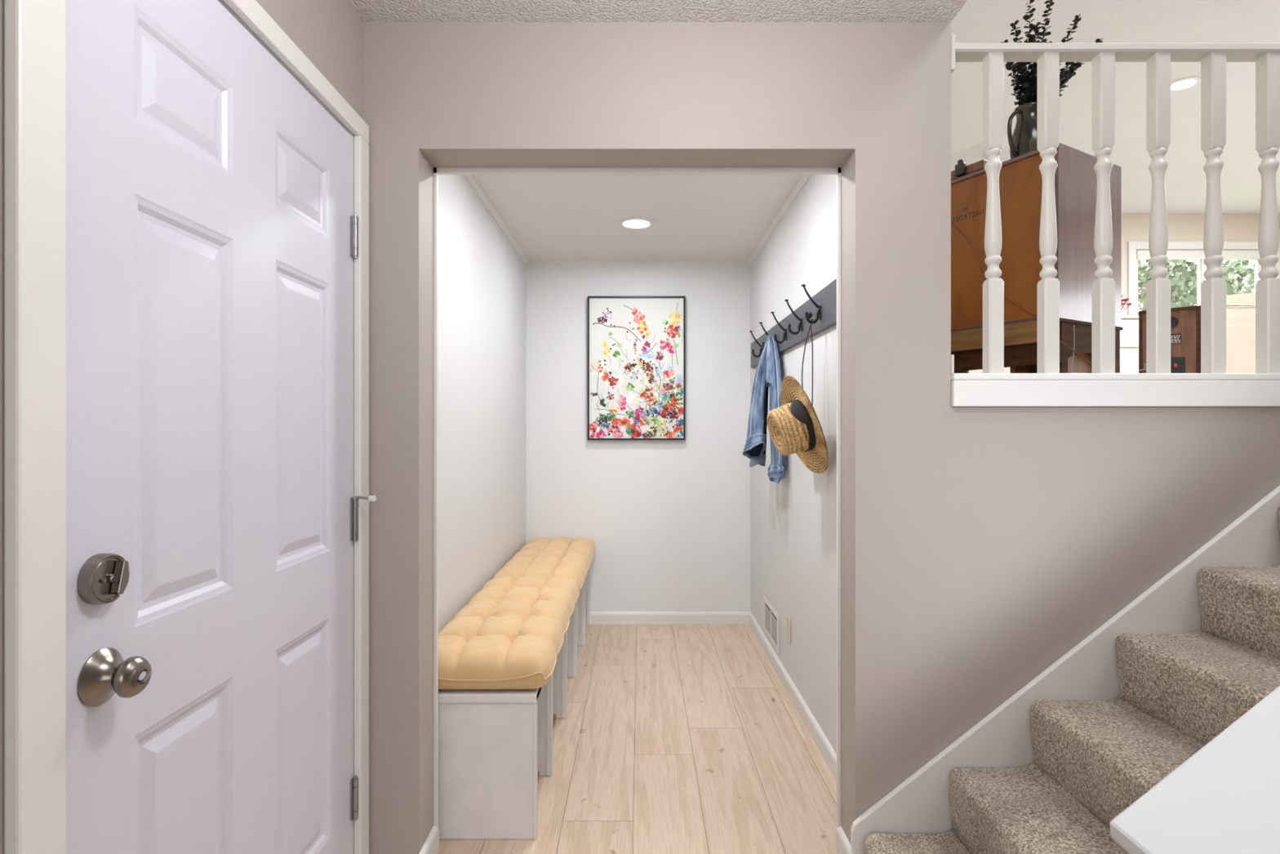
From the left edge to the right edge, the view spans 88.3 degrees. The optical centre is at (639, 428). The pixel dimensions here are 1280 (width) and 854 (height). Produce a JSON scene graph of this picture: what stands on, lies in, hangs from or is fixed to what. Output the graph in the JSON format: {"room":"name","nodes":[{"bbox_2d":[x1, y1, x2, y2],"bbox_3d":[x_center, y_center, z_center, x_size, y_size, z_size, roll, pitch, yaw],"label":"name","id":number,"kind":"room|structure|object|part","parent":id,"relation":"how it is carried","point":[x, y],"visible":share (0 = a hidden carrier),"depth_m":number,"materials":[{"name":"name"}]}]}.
{"room":"entryway","nodes":[
{"label":"entryway","id":0,"kind":"room"},
{"bbox_2d":[0,0,526,853],"bbox_3d":[-0.833,0.065,0.675,0.165,2.441,7.350,0,0,0],"label":"wall","id":1,"kind":"structure","parent":0,"point":[482,277],"depth_m":2.81,"materials":[{"name":"white paint"}]},
{"bbox_2d":[4,0,376,853],"bbox_3d":[-0.811,0.215,1.339,0.188,2.140,1.054,0,0,0],"label":"door","id":2,"kind":"structure","parent":1,"relation":"in","point":[184,518],"depth_m":1.14,"materials":[{"name":"white paint"}]},
{"bbox_3d":[-0.743,0.362,0.962,0.035,0.057,0.057,0,0,0],"label":"knob","id":3,"kind":"part","parent":2,"relation":"part of","materials":[{"name":"silver metal"}]},
{"bbox_2d":[463,174,528,265],"bbox_3d":[-0.739,-1.092,3.180,0.022,0.028,2.340,0,0,0],"label":"trim","id":4,"kind":"structure","parent":1,"relation":"attached to","point":[471,179],"depth_m":3.35,"materials":[{"name":"white paint"}]},
{"bbox_2d":[435,623,838,853],"bbox_3d":[3.497,1.315,0.625,9.593,0.060,7.650,0,0,0],"label":"floor","id":5,"kind":"structure","parent":0,"point":[673,738],"depth_m":2.56,"materials":[{"name":"brown wood"}]},
{"bbox_2d":[438,564,591,839],"bbox_3d":[-0.535,1.057,3.201,0.424,0.454,2.290,0,0,0],"label":"bench","id":6,"kind":"object","parent":5,"relation":"on","point":[495,745],"visible":0.46,"depth_m":2.06,"materials":[{"name":"white paint"}]},
{"bbox_2d":[438,576,579,688],"bbox_3d":[-0.509,0.761,2.623,0.452,0.135,1.144,0,0,0],"label":"seat cushion","id":7,"kind":"object","parent":6,"relation":"on","point":[510,634],"visible":0.91,"depth_m":2.30,"materials":[{"name":"yellow fabric"}]},
{"bbox_3d":[-0.326,0.846,3.204,0.006,0.028,2.284,0,0,0],"label":"rail","id":8,"kind":"part","parent":6,"relation":"part of","materials":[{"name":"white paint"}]},
{"bbox_2d":[493,536,596,592],"bbox_3d":[-0.509,0.761,3.767,0.452,0.135,1.145,0,0,0],"label":"seat cushion","id":9,"kind":"object","parent":6,"relation":"on","point":[564,557],"visible":0.8,"depth_m":3.55,"materials":[{"name":"yellow fabric"}]},
{"bbox_2d":[537,673,568,782],"bbox_3d":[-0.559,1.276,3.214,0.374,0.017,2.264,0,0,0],"label":"bench leg","id":10,"kind":"object","parent":6,"relation":"attached to","point":[556,713],"depth_m":2.85,"materials":[{"name":"grey wood"}]},
{"bbox_2d":[850,484,1279,853],"bbox_3d":[1.437,0.627,1.390,1.677,1.315,0.970,0,0,0],"label":"staircase","id":11,"kind":"structure","parent":5,"relation":"on","point":[1048,770],"depth_m":1.74,"materials":[{"name":"beige carpet"}]},
{"bbox_2d":[473,174,801,260],"bbox_3d":[-0.011,-1.131,3.180,1.479,0.050,2.340,0,0,0],"label":"ceiling","id":12,"kind":"structure","parent":0,"point":[551,217],"depth_m":3.37,"materials":[{"name":"white paint"}]},
{"bbox_2d":[616,217,656,230],"bbox_3d":[-0.020,-1.101,3.550,0.214,0.007,0.214,0,0,0],"label":"recessed light","id":13,"kind":"object","parent":12,"relation":"in","point":[628,223],"visible":1,"depth_m":3.54,"materials":[{"name":"white paint"}]},
{"bbox_2d":[623,220,648,227],"bbox_3d":[-0.020,-1.103,3.550,0.138,0.004,0.138,0,0,-41],"label":"diffuser","id":14,"kind":"object","parent":13,"relation":"attached to","point":[627,224],"depth_m":3.55,"materials":[{"name":"white plastic"}]},
{"bbox_2d":[526,262,750,612],"bbox_3d":[-0.011,0.065,4.400,1.679,2.441,0.100,0,0,0],"label":"wall","id":15,"kind":"structure","parent":0,"point":[668,522],"depth_m":4.35,"materials":[{"name":"white paint"}]},
{"bbox_2d":[587,296,684,439],"bbox_3d":[-0.024,-0.395,4.330,0.639,0.940,0.039,0,0,0],"label":"framed painting","id":16,"kind":"object","parent":15,"relation":"attached to","point":[636,344],"visible":1,"depth_m":4.32,"materials":[{"name":"multicoloured paper"}]},
{"bbox_2d":[528,260,747,263],"bbox_3d":[-0.011,-1.098,4.343,1.439,0.017,0.013,0,0,0],"label":"trim","id":17,"kind":"structure","parent":15,"relation":"attached to","point":[530,261],"depth_m":4.34,"materials":[{"name":"white paint"}]},
{"bbox_2d":[590,611,748,623],"bbox_3d":[-0.018,1.246,4.343,1.465,0.078,0.014,0,0,0],"label":"baseboard","id":18,"kind":"structure","parent":15,"relation":"attached to","point":[596,617],"depth_m":4.34,"materials":[{"name":"white paint"}]},
{"bbox_2d":[349,0,967,22],"bbox_3d":[-0.015,-1.185,-0.562,1.799,0.060,4.875,0,0,0],"label":"ceiling","id":19,"kind":"structure","parent":0,"point":[370,11],"depth_m":1.82,"materials":[{"name":"white paint"}]},
{"bbox_2d":[750,174,836,753],"bbox_3d":[0.779,0.065,3.180,0.100,2.441,2.340,0,0,0],"label":"wall","id":20,"kind":"structure","parent":0,"point":[793,519],"depth_m":2.95,"materials":[{"name":"white paint"}]},
{"bbox_2d":[763,595,779,653],"bbox_3d":[0.725,1.079,3.650,0.006,0.197,0.420,0,0,0],"label":"air vent","id":21,"kind":"object","parent":20,"relation":"in","point":[771,618],"visible":1,"depth_m":3.63,"materials":[{"name":"white metal"}]},
{"bbox_2d":[747,174,811,265],"bbox_3d":[0.718,-1.092,3.180,0.022,0.028,2.340,0,0,0],"label":"trim","id":22,"kind":"structure","parent":20,"relation":"attached to","point":[803,179],"depth_m":3.35,"materials":[{"name":"white paint"}]},
{"bbox_2d":[786,614,791,643],"bbox_3d":[0.724,0.979,3.217,0.008,0.119,0.075,0,0,0],"label":"wall outlet","id":23,"kind":"object","parent":20,"relation":"attached to","point":[788,619],"visible":1,"depth_m":3.20,"materials":[{"name":"beige plastic"}]},
{"bbox_2d":[748,611,836,781],"bbox_3d":[0.722,1.246,3.190,0.014,0.078,2.320,0,0,0],"label":"baseboard","id":24,"kind":"structure","parent":20,"relation":"attached to","point":[827,751],"depth_m":2.97,"materials":[{"name":"white paint"}]},
{"bbox_2d":[749,278,836,368],"bbox_3d":[0.680,-0.476,3.192,0.096,0.178,2.065,0,0,0],"label":"coat rack","id":25,"kind":"object","parent":20,"relation":"attached to","point":[793,330],"visible":0.79,"depth_m":2.87,"materials":[{"name":"wood"}]},
{"bbox_2d":[742,334,786,483],"bbox_3d":[0.620,-0.111,3.366,0.200,0.756,0.374,0,0,-3],"label":"denim jacket","id":26,"kind":"object","parent":25,"relation":"hanging from","point":[768,375],"visible":0.87,"depth_m":3.36,"materials":[{"name":"blue fabric"}]},
{"bbox_2d":[766,311,828,473],"bbox_3d":[0.599,-0.141,2.558,0.200,0.632,0.363,0,0,-11],"label":"straw hat","id":27,"kind":"object","parent":25,"relation":"hanging from","point":[794,426],"visible":1,"depth_m":2.50,"materials":[{"name":"beige wicker"}]},
{"bbox_3d":[0.664,-0.222,2.583,0.030,0.415,0.064,0,0,-24],"label":"hat cord","id":28,"kind":"part","parent":27,"relation":"part of","materials":[{"name":"fabric"}]},
{"bbox_2d":[364,22,1279,853],"bbox_3d":[1.143,-0.645,1.942,4.115,3.860,0.135,0,0,0],"label":"wall","id":29,"kind":"structure","parent":0,"point":[980,546],"depth_m":1.88,"materials":[{"name":"grey paint"}]},
{"bbox_2d":[418,825,439,853],"bbox_3d":[-0.623,1.248,1.942,0.013,0.075,0.159,0,0,0],"label":"baseboard","id":30,"kind":"structure","parent":29,"relation":"attached to","point":[431,846],"depth_m":1.97,"materials":[{"name":"white paint"}]},
{"bbox_2d":[433,168,438,826],"bbox_3d":[-0.634,0.245,2.018,0.029,2.080,0.015,0,0,0],"label":"trim","id":31,"kind":"structure","parent":29,"relation":"attached to","point":[435,175],"depth_m":2.01,"materials":[{"name":"white paint"}]},
{"bbox_2d":[433,167,840,174],"bbox_3d":[-0.008,-0.802,2.018,1.282,0.046,0.013,0,0,0],"label":"trim","id":32,"kind":"structure","parent":29,"relation":"attached to","point":[440,171],"depth_m":2.01,"materials":[{"name":"white paint"}]},
{"bbox_2d":[836,168,840,827],"bbox_3d":[0.618,0.245,2.018,0.029,2.080,0.015,0,0,0],"label":"trim","id":33,"kind":"structure","parent":29,"relation":"attached to","point":[838,175],"depth_m":2.01,"materials":[{"name":"white paint"}]},
{"bbox_2d":[835,825,850,853],"bbox_3d":[0.606,1.248,1.942,0.013,0.075,0.159,0,0,0],"label":"baseboard reveal","id":34,"kind":"structure","parent":29,"relation":"attached to","point":[842,844],"depth_m":1.97,"materials":[{"name":"white paint"}]},
{"bbox_2d":[951,0,1279,213],"bbox_3d":[4.412,-2.615,2.550,7.176,0.080,11.100,0,0,0],"label":"ceiling","id":35,"kind":"structure","parent":0,"point":[977,20],"depth_m":5.04,"materials":[{"name":"white paint"}]},
{"bbox_2d":[1170,75,1200,92],"bbox_3d":[4.060,-2.571,4.930,0.224,0.007,0.224,0,0,0],"label":"recessed light","id":36,"kind":"object","parent":35,"relation":"in","point":[1185,83],"visible":0.89,"depth_m":4.92,"materials":[{"name":"white paint"}]},
{"bbox_2d":[1170,79,1195,89],"bbox_3d":[4.060,-2.572,4.930,0.145,0.004,0.145,0,0,-11],"label":"diffuser","id":37,"kind":"object","parent":36,"relation":"attached to","point":[1180,84],"depth_m":4.93,"materials":[{"name":"white plastic"}]},
{"bbox_2d":[968,213,1279,373],"bbox_3d":[4.392,-1.355,8.000,7.016,2.440,0.200,0,0,0],"label":"wall","id":38,"kind":"structure","parent":0,"point":[1135,227],"depth_m":7.90,"materials":[{"name":"beige paint"}]},
{"bbox_2d":[1127,241,1279,315],"bbox_3d":[6.740,-1.580,7.947,1.800,1.310,0.145,0,0,0],"label":"window","id":39,"kind":"structure","parent":38,"relation":"in","point":[1133,255],"depth_m":7.90,"materials":[{"name":"white paint"}]},
{"bbox_3d":[6.400,-1.570,7.965,0.880,1.010,0.030,0,0,0],"label":"sash","id":40,"kind":"part","parent":39,"relation":"part of","materials":[{"name":"white paint"}]},
{"bbox_2d":[1136,249,1260,259],"bbox_3d":[6.740,-2.087,7.925,1.540,0.105,0.020,0,0,0],"label":"blind","id":41,"kind":"object","parent":39,"relation":"attached to","point":[1140,254],"depth_m":7.92,"materials":[{"name":"white paint"}]},
{"bbox_3d":[7.145,-1.570,8.000,0.750,1.010,0.030,0,0,0],"label":"sash","id":42,"kind":"part","parent":39,"relation":"part of","materials":[{"name":"white paint"}]},
{"bbox_3d":[4.442,-0.025,4.400,7.116,0.220,7.400,0,0,0],"label":"floor","id":43,"kind":"structure","parent":0,"visible":0},
{"bbox_2d":[951,142,1123,373],"bbox_3d":[1.629,-0.654,3.342,0.541,1.037,1.204,0,0,-30],"label":"cabinet","id":44,"kind":"object","parent":43,"relation":"on","point":[1020,181],"visible":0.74,"depth_m":2.85,"materials":[{"name":"brown wood"}]},
{"bbox_2d":[951,159,986,180],"bbox_3d":[1.605,-1.243,3.287,0.381,0.138,0.435,0,0,-30],"label":"record player","id":45,"kind":"object","parent":44,"relation":"on","point":[961,170],"visible":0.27,"depth_m":3.08},
{"bbox_3d":[1.424,-0.813,3.226,0.006,0.688,1.164,0,0,-30],"label":"panel","id":46,"kind":"part","parent":44,"relation":"part of","materials":[{"name":"brown wood"}]},
{"bbox_2d":[951,222,1091,365],"bbox_3d":[1.680,-0.567,2.856,0.636,0.859,0.316,0,0,25],"label":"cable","id":47,"kind":"object","parent":44,"relation":"hanging from","point":[951,222],"visible":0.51,"depth_m":2.86,"materials":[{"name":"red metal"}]},
{"bbox_2d":[1007,102,1037,159],"bbox_3d":[1.736,-1.309,2.971,0.172,0.270,0.149,0,0,18],"label":"jug","id":48,"kind":"object","parent":44,"relation":"on","point":[1023,140],"visible":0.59,"depth_m":2.93,"materials":[{"name":"green ceramic"}]},
{"bbox_2d":[1001,40,1025,105],"bbox_3d":[1.688,-1.513,2.976,0.127,0.481,0.076,0,0,0],"label":"stem","id":49,"kind":"object","parent":48,"relation":"in","point":[1009,65],"visible":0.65,"depth_m":2.97,"materials":[{"name":"brown plant"}]},
{"bbox_3d":[1.670,-1.318,2.942,0.075,0.217,0.017,0,0,-19],"label":"handle","id":50,"kind":"part","parent":48,"relation":"part of","materials":[{"name":"green ceramic"}]},
{"bbox_2d":[1009,20,1028,102],"bbox_3d":[1.728,-1.560,2.983,0.083,0.574,0.070,0,0,0],"label":"stem","id":51,"kind":"object","parent":48,"relation":"in","point":[1017,33],"visible":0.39,"depth_m":2.99,"materials":[{"name":"brown plant"}]},
{"bbox_2d":[1014,62,1034,106],"bbox_3d":[1.720,-1.480,2.954,0.082,0.414,0.087,0,0,25],"label":"stem","id":52,"kind":"object","parent":48,"relation":"in","point":[1023,71],"visible":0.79,"depth_m":2.94,"materials":[{"name":"brown plant"}]},
{"bbox_2d":[1022,0,1036,102],"bbox_3d":[1.754,-1.629,2.976,0.077,0.713,0.072,0,0,0],"label":"stem","id":53,"kind":"object","parent":48,"relation":"in","point":[1025,17],"visible":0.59,"depth_m":2.98,"materials":[{"name":"brown plant"}]},
{"bbox_2d":[1022,22,1041,102],"bbox_3d":[1.750,-1.529,2.941,0.081,0.512,0.083,0,0,-37],"label":"stem","id":54,"kind":"object","parent":48,"relation":"in","point":[1033,71],"visible":0.6,"depth_m":2.92,"materials":[{"name":"brown plant"}]},
{"bbox_2d":[1031,0,1054,102],"bbox_3d":[1.793,-1.593,2.961,0.113,0.641,0.078,0,0,0],"label":"stem","id":55,"kind":"object","parent":48,"relation":"in","point":[1051,2],"visible":0.44,"depth_m":2.95,"materials":[{"name":"brown plant"}]},
{"bbox_2d":[1059,62,1074,84],"bbox_3d":[1.851,-1.458,2.958,0.176,0.371,0.079,0,0,0],"label":"stem","id":56,"kind":"object","parent":48,"relation":"in","point":[1064,72],"visible":0.31,"depth_m":2.94,"materials":[{"name":"brown plant"}]},
{"bbox_2d":[1059,13,1081,65],"bbox_3d":[1.887,-1.573,2.977,0.234,0.601,0.077,0,0,0],"label":"stem","id":57,"kind":"object","parent":48,"relation":"in","point":[1076,20],"visible":0.26,"depth_m":2.98,"materials":[{"name":"brown plant"}]},
{"bbox_2d":[1059,38,1103,96],"bbox_3d":[1.927,-1.506,2.957,0.299,0.468,0.072,0,0,0],"label":"stem","id":58,"kind":"object","parent":48,"relation":"in","point":[1077,64],"visible":0.46,"depth_m":2.94,"materials":[{"name":"brown plant"}]},
{"bbox_3d":[1.747,-0.288,2.751,0.050,0.304,0.048,0,0,-30],"label":"leg","id":59,"kind":"part","parent":44,"relation":"part of","materials":[{"name":"brown wood"}]},
{"bbox_2d":[1071,324,1075,373],"bbox_3d":[1.789,-0.284,2.730,0.045,0.293,0.004,0,0,-37],"label":"wire","id":60,"kind":"object","parent":44,"relation":"hanging from","point":[1073,325],"visible":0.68,"depth_m":2.74,"materials":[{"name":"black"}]},
{"bbox_3d":[2.119,-0.288,2.966,0.050,0.304,0.048,0,0,-30],"label":"leg","id":61,"kind":"part","parent":44,"relation":"part of","materials":[{"name":"brown wood"}]},
{"bbox_2d":[951,33,1279,406],"bbox_3d":[1.542,-0.592,1.948,1.316,1.060,0.183,0,0,0],"label":"railing","id":62,"kind":"object","parent":43,"relation":"on","point":[1047,387],"visible":1,"depth_m":1.88,"materials":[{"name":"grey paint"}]},
{"bbox_3d":[0.891,-1.071,1.916,0.012,0.102,0.088,0,0,0],"label":"wall plate","id":63,"kind":"part","parent":62,"relation":"part of","materials":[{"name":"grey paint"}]},
{"bbox_3d":[1.542,-0.146,1.948,1.315,0.020,0.183,0,0,0],"label":"rail","id":64,"kind":"part","parent":62,"relation":"part of","materials":[{"name":"white paint"}]},
{"bbox_3d":[1.545,-1.087,1.905,1.310,0.025,0.060,0,0,0],"label":"handrail","id":65,"kind":"part","parent":62,"relation":"part of","materials":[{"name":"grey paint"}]},
{"bbox_2d":[1120,315,1138,373],"bbox_3d":[4.160,-0.581,6.212,0.940,0.889,0.496,0,0,0],"label":"chest","id":66,"kind":"object","parent":43,"relation":"on","point":[1129,335],"visible":0.02,"depth_m":5.99,"materials":[{"name":"beige paint"}]},
{"bbox_3d":[4.160,-0.862,5.992,0.830,0.245,0.015,0,0,0],"label":"drawer","id":67,"kind":"part","parent":66,"relation":"part of","materials":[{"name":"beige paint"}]},
{"bbox_3d":[4.160,-0.600,5.992,0.830,0.245,0.015,0,0,0],"label":"drawer","id":68,"kind":"part","parent":66,"relation":"part of","materials":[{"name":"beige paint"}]},
{"bbox_2d":[1138,305,1200,373],"bbox_3d":[3.247,-0.427,4.047,0.290,0.585,0.272,0,0,39],"label":"loudspeaker","id":69,"kind":"object","parent":43,"relation":"on","point":[1185,322],"visible":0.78,"depth_m":3.92,"materials":[{"name":"brown wood"}]},
{"bbox_2d":[1137,361,1146,372],"bbox_3d":[2.679,-0.327,3.513,0.088,0.081,1.273,0,0,40],"label":"cable","id":70,"kind":"object","parent":69,"relation":"attached to","point":[1142,370],"visible":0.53,"depth_m":3.68,"materials":[{"name":"black plastic"}]},
{"bbox_3d":[3.188,-0.537,3.944,0.077,0.055,0.004,0,0,39],"label":"label plate","id":71,"kind":"part","parent":69,"relation":"part of","materials":[{"name":"black plastic"}]},
{"bbox_3d":[3.193,-0.372,3.939,0.100,0.105,0.005,0,0,38],"label":"terminal plate","id":72,"kind":"part","parent":69,"relation":"part of","materials":[{"name":"black plastic"}]},
{"bbox_2d":[1226,325,1255,373],"bbox_3d":[4.680,-0.459,5.250,0.840,0.645,0.501,0,0,0],"label":"cardboard box","id":73,"kind":"object","parent":43,"relation":"on","point":[1240,340],"visible":0.16,"depth_m":5.00,"materials":[{"name":"beige cardboard"}]},
{"bbox_2d":[1226,292,1255,325],"bbox_3d":[4.670,-0.926,5.225,0.780,0.288,0.450,0,0,0],"label":"cardboard box","id":74,"kind":"object","parent":73,"relation":"on","point":[1235,315],"visible":0.22,"depth_m":5.02,"materials":[{"name":"beige cardboard"}]},
{"bbox_3d":[1.582,0.247,0.810,1.737,2.076,0.180,0,0,0],"label":"wall","id":75,"kind":"structure","parent":0,"visible":0},
{"bbox_2d":[1110,685,1279,853],"bbox_3d":[1.587,-0.153,0.805,1.827,1.490,0.290,0,0,0],"label":"trim","id":76,"kind":"structure","parent":75,"relation":"attached to","point":[1224,798],"depth_m":0.89,"materials":[{"name":"grey paint"}]},
{"label":"outside","id":77,"kind":"structure","parent":0,"visible":0},
{"bbox_3d":[10.000,1.835,34.100,60.000,0.100,51.800,0,0,0],"label":"ground","id":78,"kind":"structure","parent":77,"visible":0},
{"bbox_2d":[1137,259,1254,315],"bbox_3d":[10.179,-1.144,12.962,4.571,5.871,3.968,0,0,-34],"label":"tree","id":79,"kind":"object","parent":78,"relation":"on","point":[1181,283],"visible":0.26,"depth_m":12.06,"materials":[{"name":"green plant"}]},
{"bbox_2d":[1138,260,1254,306],"bbox_3d":[15.833,-2.396,18.002,8.394,8.372,5.788,0,0,0],"label":"tree","id":80,"kind":"object","parent":78,"relation":"on","point":[1227,278],"visible":0.02,"depth_m":17.87,"materials":[{"name":"green plant"}]}
]}

